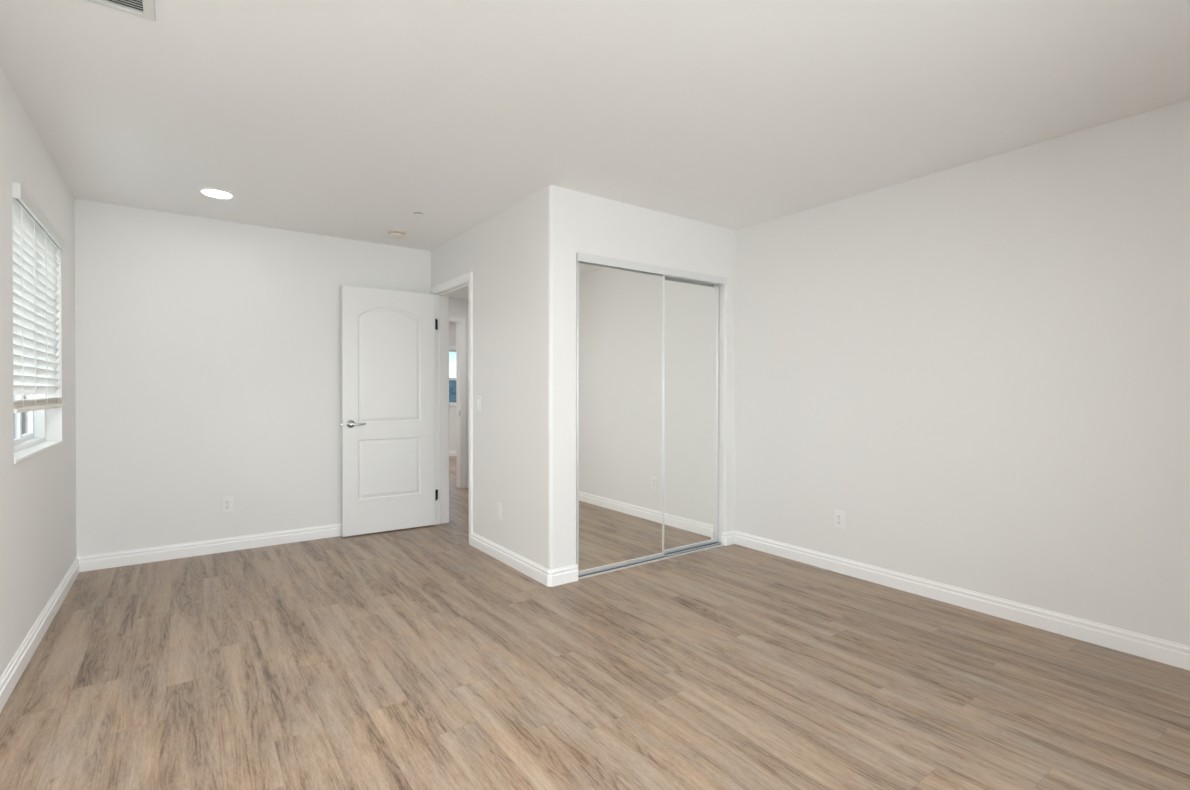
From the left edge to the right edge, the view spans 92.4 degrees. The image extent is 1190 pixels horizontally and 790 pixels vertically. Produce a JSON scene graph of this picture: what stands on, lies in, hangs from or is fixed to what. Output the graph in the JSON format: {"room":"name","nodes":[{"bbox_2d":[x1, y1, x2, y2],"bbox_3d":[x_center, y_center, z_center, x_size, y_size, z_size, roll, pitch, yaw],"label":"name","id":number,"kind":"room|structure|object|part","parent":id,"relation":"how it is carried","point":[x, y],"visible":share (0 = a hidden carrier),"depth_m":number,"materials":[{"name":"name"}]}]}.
{"room":"empty bedroom","nodes":[
{"label":"empty bedroom","id":0,"kind":"room"},
{"bbox_2d":[0,68,76,676],"bbox_3d":[-1.729,-0.039,1.298,0.150,2.440,6.131,0,1,-36],"label":"wall","id":1,"kind":"structure","parent":0,"point":[38,545],"depth_m":2.62,"materials":[{"name":"white paint"}]},
{"bbox_2d":[13,395,62,463],"bbox_3d":[-2.801,-0.289,2.786,0.151,1.144,1.166,0,1,-36],"label":"window","id":2,"kind":"structure","parent":1,"relation":"in","point":[29,427],"depth_m":3.04,"materials":[{"name":"white"}]},
{"bbox_3d":[-2.675,-0.287,2.573,0.004,1.004,0.531,0,1,-36],"label":"glass","id":3,"kind":"part","parent":2,"relation":"part of","materials":[{"name":"clear glass"}]},
{"bbox_3d":[-2.675,-0.287,2.573,0.026,1.064,0.591,0,1,-36],"label":"sash","id":4,"kind":"part","parent":2,"relation":"part of","materials":[{"name":"white plastic"}]},
{"bbox_3d":[-3.006,-0.290,2.978,0.004,1.004,0.474,0,1,-36],"label":"glass","id":5,"kind":"part","parent":2,"relation":"part of","materials":[{"name":"clear glass"}]},
{"bbox_3d":[-3.006,-0.290,2.978,0.024,1.064,0.534,0,1,-36],"label":"sash","id":6,"kind":"part","parent":2,"relation":"part of","materials":[{"name":"white plastic"}]},
{"bbox_3d":[-2.831,-0.289,2.765,0.078,1.144,1.165,0,1,-36],"label":"frame","id":7,"kind":"part","parent":2,"relation":"part of","materials":[{"name":"white plastic"}]},
{"bbox_3d":[-2.770,0.274,2.814,0.073,0.018,1.166,0,1,-36],"label":"sill","id":8,"kind":"part","parent":2,"relation":"part of","materials":[{"name":"white paint"}]},
{"bbox_2d":[12,182,65,412],"bbox_3d":[-2.752,-0.405,2.814,0.078,0.954,1.165,0,1,-36],"label":"window blind","id":9,"kind":"object","parent":1,"relation":"attached to","point":[36,242],"visible":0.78,"depth_m":2.73,"materials":[{"name":"white plastic"}]},
{"bbox_3d":[-2.483,-0.379,2.434,0.058,0.871,0.002,0,1,-36],"label":"ladder cord","id":10,"kind":"part","parent":9,"relation":"part of","materials":[{"name":"white fabric"}]},
{"bbox_3d":[-2.635,-0.381,2.644,0.058,0.871,0.002,0,1,-36],"label":"ladder cord","id":11,"kind":"part","parent":9,"relation":"part of","materials":[{"name":"white fabric"}]},
{"bbox_3d":[-2.760,0.062,2.819,0.052,0.019,1.147,0,1,-36],"label":"rail","id":12,"kind":"part","parent":9,"relation":"part of","materials":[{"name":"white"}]},
{"bbox_3d":[-2.800,-0.383,2.871,0.058,0.871,0.002,0,1,-36],"label":"ladder cord","id":13,"kind":"part","parent":9,"relation":"part of","materials":[{"name":"white fabric"}]},
{"bbox_3d":[-2.993,-0.385,3.139,0.058,0.871,0.002,0,1,-36],"label":"ladder cord","id":14,"kind":"part","parent":9,"relation":"part of","materials":[{"name":"white fabric"}]},
{"bbox_2d":[0,558,79,712],"bbox_3d":[-1.623,1.131,1.300,0.016,0.099,5.994,0,1,-36],"label":"baseboard","id":15,"kind":"structure","parent":1,"relation":"attached to","point":[17,665],"depth_m":2.60,"materials":[{"name":"white paint"}]},
{"bbox_2d":[74,199,430,556],"bbox_3d":[-2.416,-0.065,4.511,2.506,2.440,0.120,0,1,-36],"label":"wall","id":16,"kind":"structure","parent":0,"point":[208,352],"depth_m":4.15,"materials":[{"name":"white paint"}]},
{"bbox_2d":[76,523,341,571],"bbox_3d":[-2.430,1.106,4.427,2.374,0.099,0.016,0,1,-36],"label":"baseboard","id":17,"kind":"structure","parent":16,"relation":"attached to","point":[161,553],"depth_m":4.13,"materials":[{"name":"white paint"}]},
{"bbox_2d":[222,496,232,512],"bbox_3d":[-2.720,0.812,4.219,0.071,0.116,0.009,0,1,-36],"label":"wall outlet","id":18,"kind":"object","parent":16,"relation":"attached to","point":[227,502],"visible":1,"depth_m":4.22,"materials":[{"name":"white plastic"}]},
{"bbox_2d":[449,322,455,450],"bbox_3d":[-3.209,-0.109,9.960,3.680,2.440,0.140,0,1,-36],"label":"wall","id":19,"kind":"structure","parent":0,"point":[452,326],"depth_m":10.33,"materials":[{"name":"white paint"}]},
{"bbox_2d":[449,346,455,405],"bbox_3d":[-2.691,-0.345,10.283,1.420,1.092,0.120,0,1,-36],"label":"window","id":20,"kind":"structure","parent":19,"relation":"in","point":[451,348],"depth_m":10.34,"materials":[{"name":"white plastic"}]},
{"bbox_2d":[449,451,455,455],"bbox_3d":[-3.164,1.062,9.905,3.680,0.099,0.016,0,1,-36],"label":"baseboard","id":21,"kind":"structure","parent":19,"relation":"attached to","point":[451,453],"depth_m":10.32,"materials":[{"name":"white paint"}]},
{"bbox_2d":[449,289,467,298],"bbox_3d":[-0.933,-1.223,5.665,1.260,0.120,2.850,0,1,-36],"label":"ceiling","id":22,"kind":"structure","parent":0,"point":[463,294],"depth_m":6.72,"materials":[{"name":"white paint"}]},
{"bbox_2d":[449,297,468,479],"bbox_3d":[-1.214,-0.086,7.305,3.800,2.440,0.120,0,1,-36],"label":"wall","id":23,"kind":"structure","parent":0,"point":[458,307],"depth_m":6.97,"materials":[{"name":"white paint"}]},
{"bbox_2d":[449,316,465,487],"bbox_3d":[-1.981,0.097,6.745,0.906,2.082,0.141,0,1,-36],"label":"door frame","id":24,"kind":"structure","parent":23,"relation":"attached to","point":[462,320],"depth_m":6.94,"materials":[{"name":"white paint"}]},
{"bbox_2d":[431,185,576,569],"bbox_3d":[-0.792,-0.062,4.351,0.198,2.440,2.044,0,1,-36],"label":"wall","id":25,"kind":"structure","parent":0,"point":[522,259],"depth_m":3.70,"materials":[{"name":"white paint"}]},
{"bbox_2d":[341,285,437,536],"bbox_3d":[-1.705,0.130,4.807,0.803,2.026,0.088,0,1,-34],"label":"door","id":26,"kind":"structure","parent":25,"relation":"in","point":[388,423],"depth_m":4.79,"materials":[{"name":"white paint"}]},
{"bbox_3d":[-1.938,0.234,4.628,0.142,0.066,0.049,0,1,-34],"label":"handle","id":27,"kind":"part","parent":26,"relation":"part of","materials":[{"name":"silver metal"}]},
{"bbox_2d":[430,272,472,544],"bbox_3d":[-1.155,0.102,4.782,0.147,2.105,0.887,0,1,-36],"label":"door frame","id":28,"kind":"structure","parent":25,"relation":"attached to","point":[441,298],"depth_m":5.07,"materials":[{"name":"white paint"}]},
{"bbox_2d":[476,396,480,410],"bbox_3d":[-0.882,0.065,4.294,0.014,0.116,0.071,0,1,-36],"label":"light switch","id":29,"kind":"object","parent":25,"relation":"attached to","point":[478,398],"visible":1,"depth_m":4.28,"materials":[{"name":"white plastic"}]},
{"bbox_2d":[497,502,501,519],"bbox_3d":[-0.674,0.820,4.019,0.007,0.116,0.071,0,1,-36],"label":"wall plate","id":30,"kind":"object","parent":25,"relation":"attached to","point":[499,506],"visible":1,"depth_m":4.01,"materials":[{"name":"white plastic"}]},
{"bbox_2d":[471,532,577,586],"bbox_3d":[-0.530,1.111,3.982,0.214,0.099,1.156,0,1,-36],"label":"baseboard","id":31,"kind":"structure","parent":25,"relation":"attached to","point":[559,576],"depth_m":3.67,"materials":[{"name":"white paint"}]},
{"bbox_2d":[0,456,1189,789],"bbox_3d":[-0.800,1.213,4.925,5.930,0.120,11.200,0,1,-36],"label":"floor","id":32,"kind":"structure","parent":0,"point":[416,658],"depth_m":2.34,"materials":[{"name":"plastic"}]},
{"bbox_2d":[578,542,723,579],"bbox_3d":[0.417,1.155,4.031,1.375,0.012,0.094,0,1,-36],"label":"door track","id":33,"kind":"object","parent":32,"relation":"on","point":[714,544],"visible":0.63,"depth_m":4.03,"materials":[{"name":"silver metal"}]},
{"bbox_2d":[576,261,664,574],"bbox_3d":[0.184,0.140,3.838,0.750,2.010,0.022,0,1,-36],"label":"door","id":34,"kind":"structure","parent":33,"relation":"on","point":[620,424],"depth_m":3.81,"materials":[{"name":"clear mirror"}]},
{"bbox_3d":[0.183,1.133,3.846,0.720,0.024,0.022,0,1,-36],"label":"rail","id":35,"kind":"part","parent":34,"relation":"part of","materials":[{"name":"silver metal"}]},
{"bbox_2d":[664,275,718,552],"bbox_3d":[0.681,0.137,4.244,0.679,2.010,0.022,0,1,-36],"label":"door","id":36,"kind":"structure","parent":33,"relation":"on","point":[691,438],"depth_m":4.26,"materials":[{"name":"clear mirror"}]},
{"bbox_3d":[0.680,1.130,4.252,0.649,0.024,0.022,0,1,-36],"label":"rail","id":37,"kind":"part","parent":36,"relation":"part of","materials":[{"name":"silver metal"}]},
{"bbox_3d":[0.682,-0.861,4.237,0.649,0.014,0.022,0,1,-36],"label":"rail","id":38,"kind":"part","parent":36,"relation":"part of","materials":[{"name":"silver metal"}]},
{"bbox_2d":[0,0,1189,250],"bbox_3d":[0.017,-1.327,2.458,4.380,0.120,6.280,0,1,-36],"label":"ceiling","id":39,"kind":"structure","parent":0,"point":[347,119],"depth_m":2.42,"materials":[{"name":"white paint"}]},
{"bbox_2d":[85,0,155,20],"bbox_3d":[-1.538,-1.256,1.693,0.363,0.010,0.303,0,1,-36],"label":"ceiling vent","id":40,"kind":"object","parent":39,"relation":"in","point":[145,9],"visible":1,"depth_m":1.84,"materials":[{"name":"white metal"}]},
{"bbox_2d":[198,188,235,198],"bbox_3d":[-2.392,-1.274,3.609,0.200,0.008,0.200,0,1,-36],"label":"recessed light","id":41,"kind":"object","parent":39,"relation":"in","point":[210,192],"visible":1,"depth_m":3.61,"materials":[{"name":"white paint"}]},
{"bbox_2d":[388,230,405,237],"bbox_3d":[-1.560,-1.263,4.494,0.140,0.041,0.140,0,1,-36],"label":"smoke detector","id":42,"kind":"object","parent":39,"relation":"attached to","point":[393,233],"visible":1,"depth_m":4.46,"materials":[{"name":"beige plastic"}]},
{"bbox_2d":[412,213,424,216],"bbox_3d":[-1.249,-1.276,4.033,0.083,0.008,0.083,0,1,-36],"label":"sprinkler cover","id":43,"kind":"object","parent":39,"relation":"attached to","point":[413,214],"visible":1,"depth_m":4.02,"materials":[{"name":"white paint"}]},
{"bbox_2d":[577,191,734,543],"bbox_3d":[0.451,-0.059,4.069,1.486,2.440,0.130,0,1,-36],"label":"wall","id":44,"kind":"structure","parent":0,"point":[605,227],"depth_m":4.15,"materials":[{"name":"white paint"}]},
{"bbox_2d":[577,252,726,284],"bbox_3d":[0.427,-0.872,4.013,1.390,0.054,0.092,0,1,-36],"label":"door track","id":45,"kind":"object","parent":44,"relation":"attached to","point":[584,257],"visible":0.92,"depth_m":3.91,"materials":[{"name":"white metal"}]},
{"bbox_2d":[721,531,734,545],"bbox_3d":[1.031,1.109,4.422,0.108,0.099,0.038,0,1,-36],"label":"baseboard","id":46,"kind":"structure","parent":44,"relation":"attached to","point":[728,538],"depth_m":4.40,"materials":[{"name":"white paint"}]},
{"bbox_2d":[734,99,1189,645],"bbox_3d":[2.082,-0.051,3.185,0.120,2.440,4.720,0,1,-36],"label":"wall","id":47,"kind":"structure","parent":0,"point":[983,365],"depth_m":3.01,"materials":[{"name":"white paint"}]},
{"bbox_2d":[834,510,844,528],"bbox_3d":[1.603,0.817,3.742,0.009,0.116,0.071,0,1,-36],"label":"wall outlet","id":48,"kind":"object","parent":47,"relation":"attached to","point":[839,516],"visible":1,"depth_m":3.74,"materials":[{"name":"white plastic"}]},
{"bbox_2d":[734,530,1189,669],"bbox_3d":[2.246,1.123,2.849,0.016,0.099,3.967,0,1,-36],"label":"baseboard","id":49,"kind":"structure","parent":47,"relation":"attached to","point":[1141,645],"depth_m":3.02,"materials":[{"name":"white paint"}]},
{"label":"outside","id":50,"kind":"structure","parent":0,"visible":0},
{"bbox_3d":[-11.305,4.057,41.231,150.000,0.200,200.000,0,1,-36],"label":"ground","id":51,"kind":"structure","parent":50,"visible":0},
{"bbox_2d":[449,384,455,402],"bbox_3d":[-10.914,1.563,42.988,3.459,4.777,4.475,0,1,29],"label":"tree","id":52,"kind":"object","parent":51,"relation":"on","point":[452,389],"visible":0.09,"depth_m":41.56,"materials":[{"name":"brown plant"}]},
{"bbox_2d":[449,380,455,385],"bbox_3d":[-12.337,1.155,51.997,4.648,5.447,4.466,0,1,-36],"label":"tree","id":53,"kind":"object","parent":51,"relation":"on","point":[453,382],"visible":0.02,"depth_m":50.67,"materials":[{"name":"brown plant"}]}
]}

